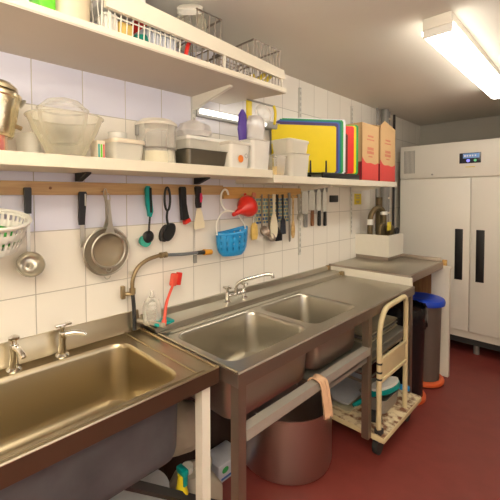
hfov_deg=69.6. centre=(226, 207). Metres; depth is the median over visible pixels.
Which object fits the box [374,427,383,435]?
socket
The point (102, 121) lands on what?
glass bowl
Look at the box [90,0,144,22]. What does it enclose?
tub
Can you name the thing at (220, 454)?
pack
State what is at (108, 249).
bowl
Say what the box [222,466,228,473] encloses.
print
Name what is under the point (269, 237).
bowl
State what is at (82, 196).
knife
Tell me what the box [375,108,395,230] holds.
pipes
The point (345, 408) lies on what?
tray
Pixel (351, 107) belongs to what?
upright
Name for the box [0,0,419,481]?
wall
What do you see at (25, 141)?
tub
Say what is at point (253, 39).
wire basket
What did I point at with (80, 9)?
tub
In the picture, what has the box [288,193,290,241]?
knife
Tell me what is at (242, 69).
wire basket
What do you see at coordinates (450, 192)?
fridge
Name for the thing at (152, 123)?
storage jar
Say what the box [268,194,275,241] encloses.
ladle
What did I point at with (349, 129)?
cutting board
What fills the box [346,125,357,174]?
cutting board
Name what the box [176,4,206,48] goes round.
glass jar
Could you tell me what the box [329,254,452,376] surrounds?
side table
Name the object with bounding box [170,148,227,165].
tin
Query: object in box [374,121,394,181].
cardboard box
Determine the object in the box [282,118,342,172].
cutting board
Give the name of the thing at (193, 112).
upright
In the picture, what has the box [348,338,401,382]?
rack
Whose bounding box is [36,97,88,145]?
glass bowl
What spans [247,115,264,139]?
jar
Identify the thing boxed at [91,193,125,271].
sieve
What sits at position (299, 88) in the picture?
upright
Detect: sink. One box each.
[0,309,218,499]
[140,265,414,499]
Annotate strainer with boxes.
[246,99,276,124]
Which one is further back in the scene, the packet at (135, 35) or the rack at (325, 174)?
the rack at (325, 174)
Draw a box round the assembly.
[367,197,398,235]
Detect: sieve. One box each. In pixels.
[83,188,129,278]
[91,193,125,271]
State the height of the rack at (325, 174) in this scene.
0.115 m
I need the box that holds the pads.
[29,0,55,9]
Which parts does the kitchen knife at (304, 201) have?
blade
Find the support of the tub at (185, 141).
on the tin at (184, 155)
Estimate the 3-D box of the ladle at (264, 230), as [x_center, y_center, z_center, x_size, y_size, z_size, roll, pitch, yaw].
[0.240,0.052,2.294,0.070,0.269,0.067,0,2,9]
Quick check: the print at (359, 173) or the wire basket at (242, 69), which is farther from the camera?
the print at (359, 173)
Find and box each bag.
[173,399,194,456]
[175,120,212,137]
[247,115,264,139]
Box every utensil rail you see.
[0,180,222,194]
[222,187,300,198]
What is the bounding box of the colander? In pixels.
[0,208,31,257]
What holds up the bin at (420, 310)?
on the floor
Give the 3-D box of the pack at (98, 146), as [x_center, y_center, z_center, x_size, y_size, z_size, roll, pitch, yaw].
[-0.504,-0.221,1.404,0.032,0.075,0.066,-2,3,-44]
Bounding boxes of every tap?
[6,334,26,373]
[54,321,86,358]
[223,272,274,302]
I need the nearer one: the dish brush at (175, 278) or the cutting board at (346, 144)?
the dish brush at (175, 278)
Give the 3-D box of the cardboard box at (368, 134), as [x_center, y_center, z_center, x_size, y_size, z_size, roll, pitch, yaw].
[1.032,-0.431,2.905,0.294,0.435,0.269,-2,3,-44]
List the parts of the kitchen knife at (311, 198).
blade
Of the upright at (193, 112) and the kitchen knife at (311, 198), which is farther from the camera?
the kitchen knife at (311, 198)
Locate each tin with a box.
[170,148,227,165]
[359,378,398,413]
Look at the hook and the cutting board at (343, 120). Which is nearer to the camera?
the hook
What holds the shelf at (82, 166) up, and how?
attached to the wall at (66, 290)
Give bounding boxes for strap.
[184,42,190,54]
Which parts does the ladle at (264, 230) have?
handle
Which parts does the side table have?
panel, support panel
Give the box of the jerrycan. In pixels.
[169,455,222,499]
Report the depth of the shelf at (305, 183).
2.39 m
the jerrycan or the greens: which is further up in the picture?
the greens
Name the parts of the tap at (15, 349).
spout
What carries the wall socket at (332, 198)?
attached to the wall at (66, 290)
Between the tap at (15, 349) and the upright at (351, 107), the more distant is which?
the upright at (351, 107)
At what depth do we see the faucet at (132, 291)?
1.68 m
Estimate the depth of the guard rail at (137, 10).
1.43 m
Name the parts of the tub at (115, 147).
lid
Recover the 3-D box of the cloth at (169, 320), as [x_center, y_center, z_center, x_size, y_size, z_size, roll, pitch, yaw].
[-0.306,0.545,1.708,0.100,0.016,0.065,-2,3,-44]
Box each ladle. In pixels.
[16,187,45,276]
[260,194,269,236]
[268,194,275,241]
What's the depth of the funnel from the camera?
2.12 m
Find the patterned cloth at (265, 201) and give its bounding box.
[256,198,290,223]
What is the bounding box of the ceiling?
[145,0,499,125]
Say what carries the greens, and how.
in the colander
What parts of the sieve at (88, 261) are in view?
handle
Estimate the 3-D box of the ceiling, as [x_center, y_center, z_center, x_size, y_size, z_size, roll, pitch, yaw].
[1.008,-0.939,1.082,6.800,0.100,3.100,-2,3,-44]
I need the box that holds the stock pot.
[246,380,332,485]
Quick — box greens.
[0,226,15,246]
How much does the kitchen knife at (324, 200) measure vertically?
0.313 m
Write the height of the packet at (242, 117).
0.316 m
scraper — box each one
[178,187,190,224]
[194,186,204,228]
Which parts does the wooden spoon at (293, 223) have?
handle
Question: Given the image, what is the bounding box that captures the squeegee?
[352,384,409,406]
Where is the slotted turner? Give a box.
[280,194,285,233]
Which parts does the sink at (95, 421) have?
leg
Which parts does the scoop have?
handle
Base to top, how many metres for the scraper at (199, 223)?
0.233 m
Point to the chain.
(194, 256)
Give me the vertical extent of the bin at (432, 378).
0.702 m
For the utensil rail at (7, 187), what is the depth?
1.56 m
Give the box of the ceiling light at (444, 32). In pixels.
[422,11,499,98]
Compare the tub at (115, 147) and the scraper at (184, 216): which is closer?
the tub at (115, 147)
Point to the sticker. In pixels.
(357, 197)
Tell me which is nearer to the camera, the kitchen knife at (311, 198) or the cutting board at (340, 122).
the cutting board at (340, 122)
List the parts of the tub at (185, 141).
lid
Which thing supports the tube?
on the double sink at (288, 330)
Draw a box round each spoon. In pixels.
[139,186,153,246]
[159,186,175,241]
[250,192,257,239]
[270,194,277,238]
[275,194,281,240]
[291,195,294,237]
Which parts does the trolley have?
hoop handle, cross panel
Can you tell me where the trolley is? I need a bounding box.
[332,294,420,454]
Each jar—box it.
[0,135,7,149]
[134,117,176,162]
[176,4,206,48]
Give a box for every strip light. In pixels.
[196,107,237,123]
[264,121,279,130]
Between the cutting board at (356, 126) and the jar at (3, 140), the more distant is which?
the cutting board at (356, 126)
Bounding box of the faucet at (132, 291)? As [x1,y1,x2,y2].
[120,249,212,330]
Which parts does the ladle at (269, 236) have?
handle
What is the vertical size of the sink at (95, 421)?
0.990 m
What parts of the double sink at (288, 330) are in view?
leg, rail, leg, leg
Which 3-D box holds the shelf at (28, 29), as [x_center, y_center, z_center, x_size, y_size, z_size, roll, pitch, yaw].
[-0.741,-0.548,1.148,2.553,0.098,0.393,-2,3,-44]
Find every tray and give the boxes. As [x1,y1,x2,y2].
[330,372,361,404]
[332,395,360,412]
[354,313,396,335]
[354,320,396,339]
[354,323,396,342]
[355,351,387,372]
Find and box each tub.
[15,132,41,152]
[55,0,90,21]
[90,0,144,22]
[103,137,144,159]
[109,469,168,499]
[165,135,227,150]
[219,140,250,167]
[238,138,270,169]
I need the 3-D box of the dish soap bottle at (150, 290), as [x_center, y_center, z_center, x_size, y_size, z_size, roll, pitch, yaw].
[-0.358,0.475,1.719,0.092,0.154,0.078,-2,3,-44]
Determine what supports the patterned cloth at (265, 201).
hanging from the utensil rail at (234, 192)
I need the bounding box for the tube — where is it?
[136,318,165,327]
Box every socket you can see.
[329,195,337,201]
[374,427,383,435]
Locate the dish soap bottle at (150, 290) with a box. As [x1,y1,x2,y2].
[143,290,160,324]
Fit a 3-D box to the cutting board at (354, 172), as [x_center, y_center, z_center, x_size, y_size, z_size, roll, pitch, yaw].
[0.744,-0.423,2.624,0.430,0.352,0.011,-1,2,-10]
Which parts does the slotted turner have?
handle, blade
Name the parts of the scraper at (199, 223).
blade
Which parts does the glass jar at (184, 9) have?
jar lid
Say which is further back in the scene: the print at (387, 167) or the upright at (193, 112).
the print at (387, 167)
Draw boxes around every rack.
[307,160,358,179]
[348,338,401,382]
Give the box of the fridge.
[400,138,499,354]
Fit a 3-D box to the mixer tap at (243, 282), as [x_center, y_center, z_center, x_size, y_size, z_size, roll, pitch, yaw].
[0.120,0.460,2.115,0.302,0.164,0.126,-1,2,-10]
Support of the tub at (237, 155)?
on the shelf at (82, 166)
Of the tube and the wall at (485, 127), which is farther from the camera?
the wall at (485, 127)
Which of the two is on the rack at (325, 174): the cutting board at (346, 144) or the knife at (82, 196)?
the cutting board at (346, 144)
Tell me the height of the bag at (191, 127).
0.090 m
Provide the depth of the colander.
1.21 m
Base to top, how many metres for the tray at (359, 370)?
0.028 m
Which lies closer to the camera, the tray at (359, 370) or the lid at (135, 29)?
the lid at (135, 29)
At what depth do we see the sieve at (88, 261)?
1.56 m
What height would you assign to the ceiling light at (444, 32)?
0.096 m
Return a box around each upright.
[191,97,195,119]
[298,87,300,254]
[350,106,352,233]
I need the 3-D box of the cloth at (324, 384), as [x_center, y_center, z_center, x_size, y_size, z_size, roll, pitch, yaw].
[0.431,0.883,1.679,0.082,0.194,0.106,-2,3,-44]
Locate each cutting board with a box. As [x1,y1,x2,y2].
[271,124,335,172]
[276,121,337,172]
[277,120,339,172]
[280,119,341,172]
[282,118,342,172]
[285,117,345,173]
[308,134,347,173]
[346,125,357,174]
[346,126,353,173]
[353,126,355,173]
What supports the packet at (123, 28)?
in the wire basket at (102, 12)
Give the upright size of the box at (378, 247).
0.220 m
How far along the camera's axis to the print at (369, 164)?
2.81 m
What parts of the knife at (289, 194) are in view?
blade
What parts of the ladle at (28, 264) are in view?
handle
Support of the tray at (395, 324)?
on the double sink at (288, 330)
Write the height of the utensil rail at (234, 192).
0.070 m
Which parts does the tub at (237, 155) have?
lid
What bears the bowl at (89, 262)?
on the sieve at (88, 261)
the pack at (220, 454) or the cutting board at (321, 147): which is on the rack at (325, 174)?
the cutting board at (321, 147)
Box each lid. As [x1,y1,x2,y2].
[107,131,126,137]
[131,20,146,33]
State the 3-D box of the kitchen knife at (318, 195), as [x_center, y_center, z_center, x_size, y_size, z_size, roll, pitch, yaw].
[0.723,-0.008,2.822,0.064,0.310,0.015,-2,3,-44]
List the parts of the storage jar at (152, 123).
lid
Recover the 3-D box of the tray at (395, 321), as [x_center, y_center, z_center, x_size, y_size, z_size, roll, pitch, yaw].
[0.864,0.798,2.492,0.460,0.021,0.460,-2,3,-44]
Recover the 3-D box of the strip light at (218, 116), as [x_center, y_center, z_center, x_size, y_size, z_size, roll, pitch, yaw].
[-0.040,-0.523,1.972,0.414,0.050,0.172,-2,3,-44]
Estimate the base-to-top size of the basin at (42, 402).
0.305 m
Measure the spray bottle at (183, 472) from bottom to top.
0.425 m
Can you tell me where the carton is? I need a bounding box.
[97,11,117,30]
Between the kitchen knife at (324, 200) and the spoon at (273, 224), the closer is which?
the spoon at (273, 224)
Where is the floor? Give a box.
[222,340,499,499]
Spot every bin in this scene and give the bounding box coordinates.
[386,300,427,405]
[413,292,445,387]
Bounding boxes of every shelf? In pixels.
[0,0,286,109]
[0,150,272,184]
[235,175,396,191]
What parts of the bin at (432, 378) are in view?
lid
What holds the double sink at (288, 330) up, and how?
on the floor
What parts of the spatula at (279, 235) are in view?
handle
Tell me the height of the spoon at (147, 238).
0.293 m
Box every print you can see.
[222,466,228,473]
[238,155,242,161]
[357,161,361,179]
[362,157,377,180]
[378,164,379,180]
[380,160,394,181]
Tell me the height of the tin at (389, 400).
0.096 m
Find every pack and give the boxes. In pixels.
[90,140,104,157]
[210,440,230,482]
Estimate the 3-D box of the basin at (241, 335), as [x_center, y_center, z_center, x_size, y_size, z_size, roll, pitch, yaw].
[0.079,0.699,1.681,0.530,0.235,0.383,-2,3,-44]
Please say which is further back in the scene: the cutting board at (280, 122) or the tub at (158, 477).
the cutting board at (280, 122)
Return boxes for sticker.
[354,194,360,204]
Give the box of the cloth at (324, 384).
[308,374,332,419]
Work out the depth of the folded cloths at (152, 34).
1.41 m
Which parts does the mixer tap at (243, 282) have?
cross handle, spout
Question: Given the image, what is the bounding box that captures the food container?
[268,154,286,174]
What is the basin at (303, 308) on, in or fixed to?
in the double sink at (288, 330)
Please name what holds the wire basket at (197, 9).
on the shelf at (28, 29)
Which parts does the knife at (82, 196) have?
blade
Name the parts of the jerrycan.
carry handle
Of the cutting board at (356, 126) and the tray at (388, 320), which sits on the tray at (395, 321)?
the tray at (388, 320)
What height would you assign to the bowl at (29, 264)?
0.093 m
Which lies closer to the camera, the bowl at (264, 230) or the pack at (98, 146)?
the pack at (98, 146)
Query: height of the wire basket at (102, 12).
0.133 m
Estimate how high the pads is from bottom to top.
0.100 m
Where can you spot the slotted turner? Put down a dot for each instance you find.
(283, 222)
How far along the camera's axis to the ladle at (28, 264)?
1.37 m
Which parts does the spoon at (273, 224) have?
handle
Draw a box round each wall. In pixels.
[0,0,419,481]
[420,115,499,145]
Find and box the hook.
[220,188,228,211]
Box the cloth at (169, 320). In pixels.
[153,317,174,326]
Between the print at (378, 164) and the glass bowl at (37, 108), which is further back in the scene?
the print at (378, 164)
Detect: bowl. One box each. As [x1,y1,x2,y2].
[16,252,45,276]
[24,109,103,155]
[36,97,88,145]
[85,229,127,273]
[93,234,123,265]
[250,222,257,239]
[260,226,269,236]
[268,233,275,241]
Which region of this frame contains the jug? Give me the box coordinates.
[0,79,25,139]
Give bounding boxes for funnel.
[232,193,257,216]
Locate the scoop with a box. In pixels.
[296,194,302,220]
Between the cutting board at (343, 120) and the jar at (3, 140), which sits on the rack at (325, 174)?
the cutting board at (343, 120)
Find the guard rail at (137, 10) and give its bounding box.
[104,0,284,86]
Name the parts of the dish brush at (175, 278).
handle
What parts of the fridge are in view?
door, header panel, door handle, door handle, door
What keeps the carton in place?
in the wire basket at (102, 12)
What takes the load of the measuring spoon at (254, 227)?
hanging from the utensil rail at (234, 192)
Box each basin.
[0,343,176,499]
[178,311,304,360]
[261,294,354,323]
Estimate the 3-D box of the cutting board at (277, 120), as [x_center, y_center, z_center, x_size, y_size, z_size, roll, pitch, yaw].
[0.557,-0.410,2.451,0.455,0.348,0.011,-1,2,-10]
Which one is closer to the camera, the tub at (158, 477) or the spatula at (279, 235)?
the tub at (158, 477)
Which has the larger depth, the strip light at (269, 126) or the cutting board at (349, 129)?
the cutting board at (349, 129)
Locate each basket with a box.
[91,0,180,51]
[176,8,221,65]
[206,55,252,76]
[212,38,280,85]
[216,210,247,256]
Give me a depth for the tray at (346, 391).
2.44 m
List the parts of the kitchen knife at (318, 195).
blade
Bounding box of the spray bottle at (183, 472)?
[176,464,188,494]
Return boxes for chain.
[193,229,196,262]
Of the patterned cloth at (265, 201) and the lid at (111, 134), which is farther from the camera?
the patterned cloth at (265, 201)
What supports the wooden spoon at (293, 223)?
hanging from the utensil rail at (234, 192)
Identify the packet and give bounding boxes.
[118,21,131,35]
[133,34,147,41]
[237,109,246,139]
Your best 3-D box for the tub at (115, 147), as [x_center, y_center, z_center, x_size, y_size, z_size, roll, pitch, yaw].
[-0.424,-0.232,1.481,0.151,0.092,0.111,-2,3,-44]
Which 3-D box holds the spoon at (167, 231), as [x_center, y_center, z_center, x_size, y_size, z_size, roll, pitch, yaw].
[-0.302,0.034,1.816,0.078,0.280,0.040,-2,3,-44]
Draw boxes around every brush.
[162,272,181,325]
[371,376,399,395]
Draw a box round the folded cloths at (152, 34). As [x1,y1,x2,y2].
[133,25,174,49]
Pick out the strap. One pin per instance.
(188, 44)
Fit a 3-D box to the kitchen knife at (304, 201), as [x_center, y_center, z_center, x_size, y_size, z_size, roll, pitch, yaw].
[0.588,-0.007,2.692,0.086,0.318,0.015,-2,3,-44]
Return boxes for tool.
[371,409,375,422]
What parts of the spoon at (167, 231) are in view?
looped handle, stem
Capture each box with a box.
[346,122,378,180]
[355,231,403,260]
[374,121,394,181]
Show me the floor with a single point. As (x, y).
(448, 448)
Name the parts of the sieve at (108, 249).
handle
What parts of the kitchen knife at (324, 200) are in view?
blade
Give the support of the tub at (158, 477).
on the floor
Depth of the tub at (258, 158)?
1.90 m
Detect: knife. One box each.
[78,192,86,246]
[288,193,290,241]
[301,191,307,226]
[308,190,314,225]
[316,189,320,225]
[322,188,326,225]
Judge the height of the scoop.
0.195 m

